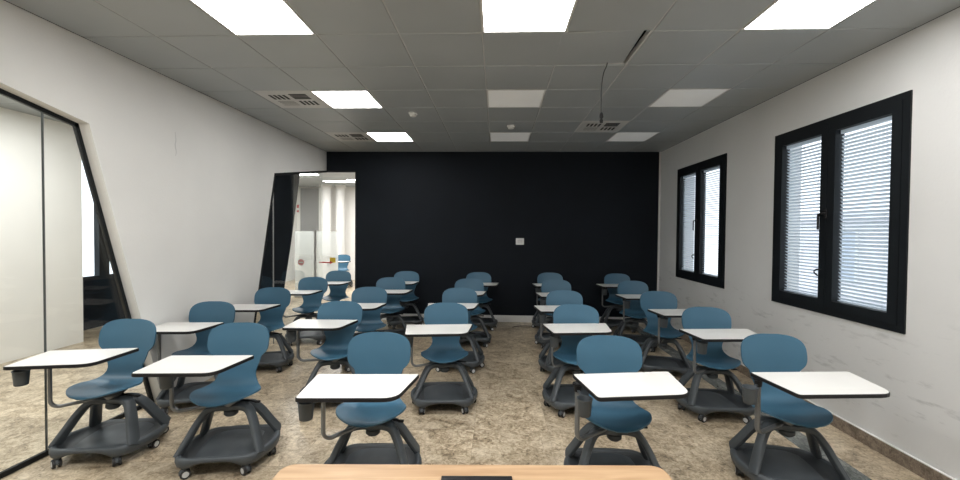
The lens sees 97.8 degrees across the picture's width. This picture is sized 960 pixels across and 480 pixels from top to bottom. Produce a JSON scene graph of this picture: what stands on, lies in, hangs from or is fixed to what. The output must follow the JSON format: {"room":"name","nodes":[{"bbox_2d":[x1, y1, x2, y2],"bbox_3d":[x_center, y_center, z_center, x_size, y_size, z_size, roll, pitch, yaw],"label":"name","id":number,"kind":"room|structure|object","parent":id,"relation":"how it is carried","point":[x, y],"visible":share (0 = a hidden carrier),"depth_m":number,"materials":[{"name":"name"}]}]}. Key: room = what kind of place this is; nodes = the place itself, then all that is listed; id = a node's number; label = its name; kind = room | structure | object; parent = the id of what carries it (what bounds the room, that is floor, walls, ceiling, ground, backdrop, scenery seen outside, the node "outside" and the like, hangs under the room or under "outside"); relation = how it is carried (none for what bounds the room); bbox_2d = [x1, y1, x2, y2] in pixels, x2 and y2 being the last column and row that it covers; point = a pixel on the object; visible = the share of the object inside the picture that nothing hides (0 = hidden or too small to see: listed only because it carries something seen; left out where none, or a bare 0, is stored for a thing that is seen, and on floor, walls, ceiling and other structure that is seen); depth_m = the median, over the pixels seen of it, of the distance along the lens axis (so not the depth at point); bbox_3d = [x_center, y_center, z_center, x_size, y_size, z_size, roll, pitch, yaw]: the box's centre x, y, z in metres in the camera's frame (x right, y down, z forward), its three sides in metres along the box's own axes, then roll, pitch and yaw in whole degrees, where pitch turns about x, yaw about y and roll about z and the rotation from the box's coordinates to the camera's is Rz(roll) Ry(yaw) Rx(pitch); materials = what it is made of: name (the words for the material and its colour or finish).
{"room":"classroom","nodes":[
{"label":"classroom","id":0,"kind":"room"},
{"bbox_2d":[0,107,82,363],"bbox_3d":[-5.874,0.015,1.783,0.160,3.033,8.290,1,1,2],"label":"wall","id":1,"kind":"structure","parent":0,"point":[21,245],"depth_m":5.34,"materials":[{"name":"white paint"}]},
{"bbox_2d":[83,277,125,330],"bbox_3d":[-6.341,-0.101,7.210,0.250,3.033,3.500,1,1,2],"label":"wall","id":2,"kind":"structure","parent":0,"point":[102,305],"depth_m":6.88,"materials":[{"name":"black paint"}]},
{"bbox_2d":[83,206,113,280],"bbox_3d":[-6.296,-0.343,6.928,0.122,1.970,2.150,1,1,2],"label":"window","id":3,"kind":"structure","parent":2,"relation":"in","point":[102,264],"depth_m":6.87,"materials":[{"name":"black metal"}]},
{"bbox_2d":[0,0,326,401],"bbox_3d":[-3.030,0.022,2.561,0.085,3.033,10.073,1,1,2],"label":"wall","id":4,"kind":"structure","parent":0,"point":[187,227],"depth_m":3.88,"materials":[{"name":"paint"}]},
{"bbox_2d":[0,88,153,478],"bbox_3d":[-3.139,0.105,1.191,0.025,2.946,5.364,1,1,2],"label":"window","id":5,"kind":"structure","parent":4,"relation":"in","point":[76,128],"depth_m":3.02,"materials":[{"name":"black metal"}]},
{"bbox_2d":[254,170,356,343],"bbox_3d":[-2.602,0.122,6.419,0.644,2.713,2.454,1,1,2],"label":"door frame","id":6,"kind":"structure","parent":4,"relation":"in","point":[326,171],"depth_m":6.33,"materials":[{"name":"black metal"}]},
{"bbox_2d":[260,174,299,288],"bbox_3d":[-4.977,-0.124,8.916,2.340,3.033,0.020,1,1,2],"label":"wall","id":7,"kind":"structure","parent":0,"point":[286,186],"depth_m":8.88,"materials":[{"name":"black paint"}]},
{"bbox_2d":[285,202,296,281],"bbox_3d":[-6.204,-0.185,11.367,0.190,3.033,4.780,1,1,2],"label":"wall","id":8,"kind":"structure","parent":0,"point":[291,274],"depth_m":13.53,"materials":[{"name":"white paint"}]},
{"bbox_2d":[297,187,354,279],"bbox_3d":[-3.401,-0.210,13.746,9.100,3.033,0.200,1,1,2],"label":"wall","id":9,"kind":"structure","parent":0,"point":[349,191],"depth_m":13.69,"materials":[{"name":"white paint"}]},
{"bbox_2d":[300,188,319,278],"bbox_3d":[-5.545,-0.210,13.692,0.660,3.000,0.080,1,1,2],"label":"door","id":10,"kind":"structure","parent":9,"relation":"in","point":[309,197],"depth_m":13.67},
{"bbox_2d":[0,279,924,479],"bbox_3d":[-2.589,1.533,5.931,11.379,0.120,16.820,1,1,2],"label":"floor","id":11,"kind":"structure","parent":0,"point":[509,422],"depth_m":3.44,"materials":[{"name":"stone"}]},
{"bbox_2d":[3,319,170,468],"bbox_3d":[-2.706,1.077,2.991,0.701,0.912,0.665,0,1,-8],"label":"chair","id":12,"kind":"object","parent":11,"relation":"on","point":[125,344],"visible":0.99,"depth_m":3.00,"materials":[{"name":"teal plastic"}]},
{"bbox_2d":[48,418,169,459],"bbox_3d":[-2.678,1.430,3.059,0.624,0.070,0.528,0,1,-5],"label":"tray","id":13,"kind":"object","parent":12,"relation":"on","point":[108,438],"depth_m":3.00,"materials":[{"name":"grey plastic"}]},
{"bbox_2d":[156,301,234,413],"bbox_3d":[-2.607,1.059,3.856,0.656,0.907,0.660,1,1,2],"label":"chair","id":14,"kind":"object","parent":11,"relation":"on","point":[204,317],"visible":0.47,"depth_m":3.95,"materials":[{"name":"teal plastic"}]},
{"bbox_2d":[157,381,213,407],"bbox_3d":[-2.594,1.414,3.887,0.624,0.070,0.528,0,1,-10],"label":"tray","id":15,"kind":"object","parent":14,"relation":"on","point":[182,391],"depth_m":3.86,"materials":[{"name":"grey plastic"}]},
{"bbox_2d":[131,322,280,479],"bbox_3d":[-1.789,1.085,2.884,0.679,0.910,0.746,1,1,2],"label":"chair","id":16,"kind":"object","parent":11,"relation":"on","point":[237,349],"visible":1,"depth_m":2.91,"materials":[{"name":"teal plastic"}]},
{"bbox_2d":[174,424,279,469],"bbox_3d":[-1.761,1.440,2.963,0.624,0.070,0.528,0,1,-8],"label":"tray","id":17,"kind":"object","parent":16,"relation":"on","point":[233,444],"depth_m":2.91,"materials":[{"name":"grey plastic"}]},
{"bbox_2d":[233,287,293,372],"bbox_3d":[-2.536,1.039,4.859,0.669,0.910,0.709,1,1,2],"label":"chair","id":18,"kind":"object","parent":11,"relation":"on","point":[271,303],"visible":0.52,"depth_m":5.04,"materials":[{"name":"teal plastic"}]},
{"bbox_2d":[259,351,293,366],"bbox_3d":[-2.522,1.394,4.915,0.624,0.070,0.528,0,1,-16],"label":"tray","id":19,"kind":"object","parent":18,"relation":"on","point":[274,358],"depth_m":4.90,"materials":[{"name":"grey plastic"}]},
{"bbox_2d":[283,277,327,345],"bbox_3d":[-2.507,1.015,6.027,0.657,0.910,0.712,1,1,2],"label":"chair","id":20,"kind":"object","parent":11,"relation":"on","point":[312,290],"visible":0.56,"depth_m":6.19,"materials":[{"name":"teal plastic"}]},
{"bbox_2d":[285,331,325,340],"bbox_3d":[-2.492,1.370,6.085,0.624,0.070,0.528,0,1,-10],"label":"tray","id":21,"kind":"object","parent":20,"relation":"on","point":[317,335],"depth_m":5.93,"materials":[{"name":"grey plastic"}]},
{"bbox_2d":[294,230,335,296],"bbox_3d":[-3.913,0.568,10.029,1.080,1.620,0.060,1,1,2],"label":"glass door","id":22,"kind":"structure","parent":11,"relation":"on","point":[300,260],"depth_m":10.02,"materials":[{"name":"silver metal"}]},
{"bbox_2d":[282,301,362,403],"bbox_3d":[-1.430,1.067,3.952,0.745,0.912,0.532,0,1,-12],"label":"chair","id":23,"kind":"object","parent":11,"relation":"on","point":[339,321],"visible":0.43,"depth_m":4.00,"materials":[{"name":"teal plastic"}]},
{"bbox_2d":[320,184,331,278],"bbox_3d":[-4.828,-0.209,13.103,0.360,3.033,0.360,1,1,2],"label":"column","id":24,"kind":"structure","parent":11,"relation":"on","point":[325,189],"depth_m":12.97,"materials":[{"name":"white paint"}]},
{"bbox_2d":[322,271,350,303],"bbox_3d":[-2.459,0.994,7.071,0.624,0.907,0.661,1,1,2],"label":"chair","id":25,"kind":"object","parent":11,"relation":"on","point":[338,281],"visible":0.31,"depth_m":7.26,"materials":[{"name":"teal plastic"}]},
{"bbox_2d":[326,255,352,287],"bbox_3d":[-3.962,0.884,11.851,0.647,0.912,0.775,0,1,-2],"label":"chair","id":26,"kind":"object","parent":11,"relation":"on","point":[342,261],"visible":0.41,"depth_m":12.10,"materials":[{"name":"teal plastic"}]},
{"bbox_2d":[335,185,345,269],"bbox_3d":[-4.423,-0.208,13.237,0.320,3.033,0.320,1,1,2],"label":"column","id":27,"kind":"structure","parent":11,"relation":"on","point":[340,189],"depth_m":13.11,"materials":[{"name":"white paint"}]},
{"bbox_2d":[295,332,421,464],"bbox_3d":[-0.690,1.101,2.564,0.629,0.910,0.800,1,1,2],"label":"chair","id":28,"kind":"object","parent":11,"relation":"on","point":[370,396],"visible":0.8,"depth_m":2.64,"materials":[{"name":"teal plastic"}]},
{"bbox_2d":[324,443,421,464],"bbox_3d":[-0.691,1.454,2.700,0.624,0.070,0.528,0,1,0],"label":"tray","id":29,"kind":"object","parent":28,"relation":"on","point":[358,453],"depth_m":2.82,"materials":[{"name":"grey plastic"}]},
{"bbox_2d":[341,287,386,371],"bbox_3d":[-1.376,1.046,4.978,0.669,0.910,0.681,1,1,2],"label":"chair","id":30,"kind":"object","parent":11,"relation":"on","point":[372,300],"visible":0.38,"depth_m":5.18,"materials":[{"name":"teal plastic"}]},
{"bbox_2d":[375,277,412,335],"bbox_3d":[-1.321,1.023,6.117,0.646,0.907,0.635,1,1,2],"label":"chair","id":31,"kind":"object","parent":11,"relation":"on","point":[394,287],"visible":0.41,"depth_m":6.26,"materials":[{"name":"teal plastic"}]},
{"bbox_2d":[376,329,404,335],"bbox_3d":[-1.324,1.379,6.120,0.624,0.070,0.528,0,1,-18],"label":"tray","id":32,"kind":"object","parent":31,"relation":"on","point":[400,331],"depth_m":6.31,"materials":[{"name":"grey plastic"}]},
{"bbox_2d":[387,271,423,328],"bbox_3d":[-1.301,1.004,7.094,0.706,0.912,0.534,0,1,-11],"label":"chair","id":33,"kind":"object","parent":11,"relation":"on","point":[411,278],"visible":0.71,"depth_m":7.19,"materials":[{"name":"teal plastic"}]},
{"bbox_2d":[387,316,423,325],"bbox_3d":[-1.264,1.359,7.107,0.624,0.070,0.528,0,1,-12],"label":"tray","id":34,"kind":"object","parent":33,"relation":"on","point":[416,320],"depth_m":7.03,"materials":[{"name":"grey plastic"}]},
{"bbox_2d":[404,303,477,414],"bbox_3d":[-0.350,1.078,3.859,0.669,0.912,0.634,0,1,-4],"label":"chair","id":35,"kind":"object","parent":11,"relation":"on","point":[445,323],"visible":1,"depth_m":3.87,"materials":[{"name":"teal plastic"}]},
{"bbox_2d":[411,382,477,407],"bbox_3d":[-0.334,1.432,3.918,0.624,0.070,0.528,0,1,-3],"label":"tray","id":36,"kind":"object","parent":35,"relation":"on","point":[431,393],"depth_m":3.87,"materials":[{"name":"grey plastic"}]},
{"bbox_2d":[427,288,484,373],"bbox_3d":[-0.284,1.055,4.986,0.687,0.907,0.610,1,1,2],"label":"chair","id":37,"kind":"object","parent":11,"relation":"on","point":[467,297],"visible":0.39,"depth_m":5.09,"materials":[{"name":"teal plastic"}]},
{"bbox_2d":[459,351,484,367],"bbox_3d":[-0.254,1.410,5.014,0.624,0.070,0.528,1,1,6],"label":"tray","id":38,"kind":"object","parent":37,"relation":"on","point":[471,362],"depth_m":4.92,"materials":[{"name":"grey plastic"}]},
{"bbox_2d":[272,464,671,479],"bbox_3d":[-0.024,1.216,1.187,1.400,0.750,0.750,0,1,0],"label":"desk","id":39,"kind":"object","parent":11,"relation":"on","point":[296,471],"visible":1,"depth_m":1.51,"materials":[{"name":"brown wood"}]},
{"bbox_2d":[441,476,511,479],"bbox_3d":[-0.011,0.833,1.413,0.248,0.008,0.120,0,1,0],"label":"cable box","id":40,"kind":"object","parent":39,"relation":"on","point":[442,477],"visible":1,"depth_m":1.46,"materials":[{"name":"black plastic"}]},
{"bbox_2d":[455,279,490,347],"bbox_3d":[-0.174,1.035,6.013,0.684,0.912,0.570,0,1,-5],"label":"chair","id":41,"kind":"object","parent":11,"relation":"on","point":[477,285],"visible":0.52,"depth_m":6.11,"materials":[{"name":"teal plastic"}]},
{"bbox_2d":[459,331,490,342],"bbox_3d":[-0.147,1.390,6.032,0.624,0.070,0.528,0,1,-8],"label":"tray","id":42,"kind":"object","parent":41,"relation":"on","point":[481,336],"depth_m":5.93,"materials":[{"name":"grey plastic"}]},
{"bbox_2d":[466,272,498,330],"bbox_3d":[-0.006,1.015,7.020,0.637,0.907,0.578,1,1,2],"label":"chair","id":43,"kind":"object","parent":11,"relation":"on","point":[484,277],"visible":0.46,"depth_m":7.07,"materials":[{"name":"teal plastic"}]},
{"bbox_2d":[472,318,497,326],"bbox_3d":[-0.015,1.371,7.027,0.624,0.070,0.528,0,1,-4],"label":"tray","id":44,"kind":"object","parent":43,"relation":"on","point":[490,322],"depth_m":6.96,"materials":[{"name":"grey plastic"}]},
{"bbox_2d":[532,273,562,327],"bbox_3d":[1.185,1.025,7.008,0.623,0.907,0.610,1,1,2],"label":"chair","id":45,"kind":"object","parent":11,"relation":"on","point":[542,277],"visible":0.33,"depth_m":7.17,"materials":[{"name":"teal plastic"}]},
{"bbox_2d":[532,318,552,326],"bbox_3d":[1.183,1.380,7.048,0.624,0.070,0.528,0,1,0],"label":"tray","id":46,"kind":"object","parent":45,"relation":"on","point":[535,322],"depth_m":6.91,"materials":[{"name":"grey plastic"}]},
{"bbox_2d":[535,280,570,348],"bbox_3d":[1.103,1.047,5.971,0.631,0.912,0.626,0,1,-3],"label":"chair","id":47,"kind":"object","parent":11,"relation":"on","point":[547,286],"visible":0.31,"depth_m":6.15,"materials":[{"name":"teal plastic"}]},
{"bbox_2d":[535,332,561,343],"bbox_3d":[1.095,1.401,5.991,0.624,0.070,0.528,1,1,7],"label":"tray","id":48,"kind":"object","parent":47,"relation":"on","point":[538,339],"depth_m":5.91,"materials":[{"name":"grey plastic"}]},
{"bbox_2d":[534,290,582,377],"bbox_3d":[0.973,1.068,4.858,0.669,0.912,0.534,0,1,-4],"label":"chair","id":49,"kind":"object","parent":11,"relation":"on","point":[554,299],"visible":0.3,"depth_m":4.95,"materials":[{"name":"teal plastic"}]},
{"bbox_2d":[538,355,562,371],"bbox_3d":[0.993,1.423,4.864,0.624,0.070,0.528,0,1,-4],"label":"tray","id":50,"kind":"object","parent":49,"relation":"on","point":[548,366],"depth_m":4.82,"materials":[{"name":"grey plastic"}]},
{"bbox_2d":[542,304,611,417],"bbox_3d":[0.896,1.088,3.880,0.623,0.909,0.553,1,1,2],"label":"chair","id":51,"kind":"object","parent":11,"relation":"on","point":[573,323],"visible":0.59,"depth_m":3.90,"materials":[{"name":"teal plastic"}]},
{"bbox_2d":[542,384,588,410],"bbox_3d":[0.893,1.443,3.884,0.624,0.070,0.528,0,1,-2],"label":"tray","id":52,"kind":"object","parent":51,"relation":"on","point":[565,399],"depth_m":3.86,"materials":[{"name":"grey plastic"}]},
{"bbox_2d":[596,273,638,332],"bbox_3d":[2.294,1.035,7.001,0.703,0.912,0.589,1,1,2],"label":"chair","id":53,"kind":"object","parent":11,"relation":"on","point":[611,281],"visible":0.56,"depth_m":7.08,"materials":[{"name":"teal plastic"}]},
{"bbox_2d":[600,319,638,328],"bbox_3d":[2.324,1.391,7.002,0.624,0.070,0.528,1,1,8],"label":"tray","id":54,"kind":"object","parent":53,"relation":"on","point":[611,323],"depth_m":6.95,"materials":[{"name":"grey plastic"}]},
{"bbox_2d":[564,335,687,468],"bbox_3d":[0.860,1.114,2.568,0.662,0.912,0.735,1,1,2],"label":"chair","id":55,"kind":"object","parent":11,"relation":"on","point":[610,365],"visible":0.84,"depth_m":2.59,"materials":[{"name":"teal plastic"}]},
{"bbox_2d":[564,448,661,468],"bbox_3d":[0.849,1.468,2.658,0.624,0.070,0.528,1,1,2],"label":"tray","id":56,"kind":"object","parent":55,"relation":"on","point":[599,456],"depth_m":2.81,"materials":[{"name":"grey plastic"}]},
{"bbox_2d":[613,281,657,351],"bbox_3d":[2.218,1.057,5.892,0.660,0.912,0.678,0,1,-3],"label":"chair","id":57,"kind":"object","parent":11,"relation":"on","point":[630,292],"visible":0.64,"depth_m":6.01,"materials":[{"name":"teal plastic"}]},
{"bbox_2d":[616,334,657,347],"bbox_3d":[2.197,1.412,5.927,0.624,0.070,0.528,1,1,11],"label":"tray","id":58,"kind":"object","parent":57,"relation":"on","point":[640,339],"depth_m":6.02,"materials":[{"name":"grey plastic"}]},
{"bbox_2d":[640,291,692,376],"bbox_3d":[2.180,1.079,4.798,0.742,0.912,0.736,0,1,-3],"label":"chair","id":59,"kind":"object","parent":11,"relation":"on","point":[659,307],"visible":0.82,"depth_m":4.87,"materials":[{"name":"teal plastic"}]},
{"bbox_2d":[641,355,692,374],"bbox_3d":[2.122,1.433,4.859,0.624,0.070,0.528,1,1,14],"label":"tray","id":60,"kind":"object","parent":59,"relation":"on","point":[651,363],"depth_m":4.82,"materials":[{"name":"grey plastic"}]},
{"bbox_2d":[675,307,756,423],"bbox_3d":[2.124,1.100,3.771,0.652,0.912,0.630,0,1,-3],"label":"chair","id":61,"kind":"object","parent":11,"relation":"on","point":[707,328],"visible":0.88,"depth_m":3.75,"materials":[{"name":"teal plastic"}]},
{"bbox_2d":[675,388,754,416],"bbox_3d":[2.106,1.454,3.801,0.624,0.070,0.528,1,1,4],"label":"tray","id":62,"kind":"object","parent":61,"relation":"on","point":[707,401],"depth_m":3.73,"materials":[{"name":"grey plastic"}]},
{"bbox_2d":[636,326,871,479],"bbox_3d":[2.477,1.611,2.422,0.185,0.052,9.973,1,1,2],"label":"floor strip","id":63,"kind":"object","parent":11,"relation":"in","point":[800,440],"depth_m":3.34,"materials":[{"name":"beige stone"}]},
{"bbox_2d":[729,333,889,479],"bbox_3d":[1.961,1.121,2.640,0.748,0.910,0.749,1,1,2],"label":"chair","id":64,"kind":"object","parent":11,"relation":"on","point":[774,362],"visible":1,"depth_m":2.68,"materials":[{"name":"teal plastic"}]},
{"bbox_2d":[730,442,840,479],"bbox_3d":[1.998,1.475,2.732,0.624,0.070,0.528,1,1,12],"label":"tray","id":65,"kind":"object","parent":64,"relation":"on","point":[778,462],"depth_m":2.75,"materials":[{"name":"grey plastic"}]},
{"bbox_2d":[0,0,959,186],"bbox_3d":[-2.443,-1.613,5.872,11.619,0.110,16.800,1,1,2],"label":"ceiling","id":66,"kind":"structure","parent":0,"point":[433,59],"depth_m":3.49,"materials":[{"name":"metal"}]},
{"bbox_2d":[189,0,315,35],"bbox_3d":[-1.496,-1.500,2.747,0.592,0.033,0.592,1,1,2],"label":"recessed light","id":67,"kind":"object","parent":66,"relation":"in","point":[240,17],"visible":0.83,"depth_m":2.79,"materials":[{"name":"white plastic"}]},
{"bbox_2d":[254,90,331,107],"bbox_3d":[-2.023,-1.542,4.569,0.594,0.032,0.594,1,1,2],"label":"ceiling vent","id":68,"kind":"object","parent":66,"relation":"in","point":[292,98],"visible":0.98,"depth_m":4.54,"materials":[{"name":"white metal"}]},
{"bbox_2d":[322,180,354,181],"bbox_3d":[-4.057,-1.699,12.041,0.892,0.033,0.292,1,1,2],"label":"recessed light","id":69,"kind":"object","parent":66,"relation":"in","point":[322,180],"visible":0.69,"depth_m":12.03,"materials":[{"name":"white plastic"}]},
{"bbox_2d":[310,90,382,107],"bbox_3d":[-1.424,-1.536,4.545,0.592,0.033,0.592,1,1,2],"label":"recessed light","id":70,"kind":"object","parent":66,"relation":"in","point":[333,98],"visible":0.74,"depth_m":4.50,"materials":[{"name":"white plastic"}]},
{"bbox_2d":[325,132,375,140],"bbox_3d":[-1.951,-1.578,6.367,0.594,0.032,0.594,1,1,2],"label":"ceiling vent","id":71,"kind":"object","parent":66,"relation":"in","point":[341,136],"visible":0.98,"depth_m":6.31,"materials":[{"name":"white metal"}]},
{"bbox_2d":[365,132,413,141],"bbox_3d":[-1.351,-1.572,6.343,0.592,0.033,0.592,1,1,2],"label":"recessed light","id":72,"kind":"object","parent":66,"relation":"in","point":[378,136],"visible":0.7,"depth_m":6.30,"materials":[{"name":"white plastic"}]},
{"bbox_2d":[408,112,417,116],"bbox_3d":[-0.806,-1.504,5.037,0.112,0.048,0.112,1,1,2],"label":"smoke detector","id":73,"kind":"object","parent":66,"relation":"attached to","point":[412,114],"visible":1,"depth_m":5.00,"materials":[{"name":"white paint"}]},
{"bbox_2d":[490,132,530,141],"bbox_3d":[0.447,-1.556,6.271,0.592,0.033,0.592,1,1,2],"label":"recessed light","id":74,"kind":"object","parent":66,"relation":"in","point":[494,136],"visible":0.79,"depth_m":6.24,"materials":[{"name":"white plastic"}]},
{"bbox_2d":[507,125,514,129],"bbox_3d":[0.415,-1.505,5.599,0.112,0.048,0.112,1,1,2],"label":"smoke detector","id":75,"kind":"object","parent":66,"relation":"attached to","point":[510,127],"visible":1,"depth_m":5.57,"materials":[{"name":"white paint"}]},
{"bbox_2d":[487,89,545,107],"bbox_3d":[0.375,-1.520,4.473,0.592,0.033,0.592,1,1,2],"label":"recessed light","id":76,"kind":"object","parent":66,"relation":"in","point":[496,98],"visible":0.76,"depth_m":4.44,"materials":[{"name":"white plastic"}]},
{"bbox_2d":[480,0,576,32],"bbox_3d":[0.303,-1.484,2.675,0.592,0.033,0.592,1,1,2],"label":"recessed light","id":77,"kind":"object","parent":66,"relation":"in","point":[498,16],"visible":1,"depth_m":2.74,"materials":[{"name":"white plastic"}]},
{"bbox_2d":[554,30,643,64],"bbox_3d":[0.892,-1.496,3.251,0.582,0.031,0.586,0,1,5],"label":"tile","id":78,"kind":"structure","parent":66,"relation":"attached to","point":[575,47],"depth_m":3.20,"materials":[{"name":"metal"}]},
{"bbox_2d":[575,121,628,131],"bbox_3d":[1.622,-1.533,5.624,0.594,0.032,0.594,1,1,2],"label":"ceiling vent","id":79,"kind":"object","parent":66,"relation":"in","point":[585,126],"visible":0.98,"depth_m":5.60,"materials":[{"name":"white metal"}]},
{"bbox_2d":[599,63,607,122],"bbox_3d":[1.045,-1.268,3.538,0.033,0.548,0.067,-1,2,-43],"label":"cable","id":80,"kind":"object","parent":66,"relation":"hanging from","point":[601,113],"visible":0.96,"depth_m":3.54,"materials":[{"name":"black plastic"}]},
{"bbox_2d":[607,132,659,140],"bbox_3d":[2.246,-1.540,6.199,0.592,0.033,0.592,1,1,2],"label":"recessed light","id":81,"kind":"object","parent":66,"relation":"in","point":[618,136],"visible":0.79,"depth_m":6.16,"materials":[{"name":"white plastic"}]},
{"bbox_2d":[648,88,730,106],"bbox_3d":[2.173,-1.504,4.401,0.592,0.033,0.592,1,1,2],"label":"recessed light","id":82,"kind":"object","parent":66,"relation":"in","point":[673,97],"visible":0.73,"depth_m":4.37,"materials":[{"name":"white plastic"}]},
{"bbox_2d":[741,0,875,29],"bbox_3d":[2.101,-1.467,2.603,0.592,0.033,0.592,1,1,2],"label":"recessed light","id":83,"kind":"object","parent":66,"relation":"in","point":[781,14],"visible":0.83,"depth_m":2.70,"materials":[{"name":"white plastic"}]},
{"bbox_2d":[327,152,658,316],"bbox_3d":[0.123,-0.054,7.535,6.076,3.033,0.120,1,1,2],"label":"wall","id":84,"kind":"structure","parent":0,"point":[583,218],"depth_m":7.46,"materials":[{"name":"black paint"}]},
{"bbox_2d":[381,313,646,323],"bbox_3d":[0.456,1.406,7.483,5.339,0.120,0.016,1,1,2],"label":"baseboard","id":85,"kind":"structure","parent":84,"relation":"attached to","point":[500,318],"depth_m":7.47,"materials":[{"name":"white paint"}]},
{"bbox_2d":[516,238,523,244],"bbox_3d":[0.710,0.026,7.444,0.144,0.116,0.017,1,1,2],"label":"wall switch","id":86,"kind":"object","parent":84,"relation":"attached to","point":[519,241],"visible":1,"depth_m":7.44,"materials":[{"name":"white paint"}]},
{"bbox_2d":[657,152,660,290],"bbox_3d":[3.141,-0.088,7.346,0.029,2.907,0.011,1,1,2],"label":"strip","id":87,"kind":"object","parent":84,"relation":"attached to","point":[659,152],"visible":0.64,"depth_m":7.34,"materials":[{"name":"paint"}]},
{"bbox_2d":[659,7,959,479],"bbox_3d":[3.086,0.076,2.366,0.260,3.033,10.173,1,1,2],"label":"wall","id":88,"kind":"structure","parent":0,"point":[919,368],"depth_m":3.14,"materials":[{"name":"paint"}]},
{"bbox_2d":[676,153,726,288],"bbox_3d":[3.108,-0.250,5.933,0.136,1.695,1.407,1,1,2],"label":"window","id":89,"kind":"structure","parent":88,"relation":"in","point":[700,169],"depth_m":5.86,"materials":[{"name":"black metal"}]},
{"bbox_2d":[682,173,695,271],"bbox_3d":[3.145,-0.257,6.258,0.026,1.435,0.488,1,1,2],"label":"blind","id":90,"kind":"object","parent":89,"relation":"attached to","point":[684,186],"depth_m":6.35,"materials":[{"name":"white plastic"}]},
{"bbox_2d":[702,166,719,276],"bbox_3d":[3.119,-0.244,5.605,0.026,1.435,0.488,1,1,2],"label":"blind","id":91,"kind":"object","parent":89,"relation":"attached to","point":[704,179],"depth_m":5.71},
{"bbox_2d":[672,326,956,479],"bbox_3d":[2.933,1.540,2.345,0.016,0.104,10.059,1,1,2],"label":"baseboard","id":92,"kind":"structure","parent":88,"relation":"attached to","point":[915,465],"depth_m":3.06,"materials":[{"name":"stone"}]},
{"bbox_2d":[771,90,912,333],"bbox_3d":[3.014,-0.203,3.609,0.136,1.695,1.413,1,1,2],"label":"window","id":93,"kind":"structure","parent":88,"relation":"in","point":[831,131],"depth_m":3.43,"materials":[{"name":"black metal"}]},
{"bbox_2d":[784,136,820,296],"bbox_3d":[3.052,-0.210,3.936,0.026,1.435,0.490,1,1,2],"label":"blind","id":94,"kind":"object","parent":93,"relation":"attached to","point":[787,162],"depth_m":3.98,"materials":[{"name":"white plastic"}]},
{"bbox_2d":[837,116,891,310],"bbox_3d":[3.026,-0.197,3.280,0.026,1.435,0.490,1,1,2],"label":"blind","id":95,"kind":"object","parent":93,"relation":"attached to","point":[841,136],"depth_m":3.30,"materials":[{"name":"white plastic"}]},
{"label":"outside","id":96,"kind":"structure","parent":0,"visible":0},
{"bbox_3d":[12.907,5.238,6.594,18.641,0.100,38.000,1,1,2],"label":"ground","id":97,"kind":"structure","parent":96,"visible":0},
{"bbox_2d":[799,212,888,308],"bbox_3d":[10.938,2.240,8.114,3.150,5.800,15.200,1,1,2],"label":"building","id":98,"kind":"structure","parent":97,"relation":"on","point":[872,212],"depth_m":10.76,"materials":[{"name":"white paint"}]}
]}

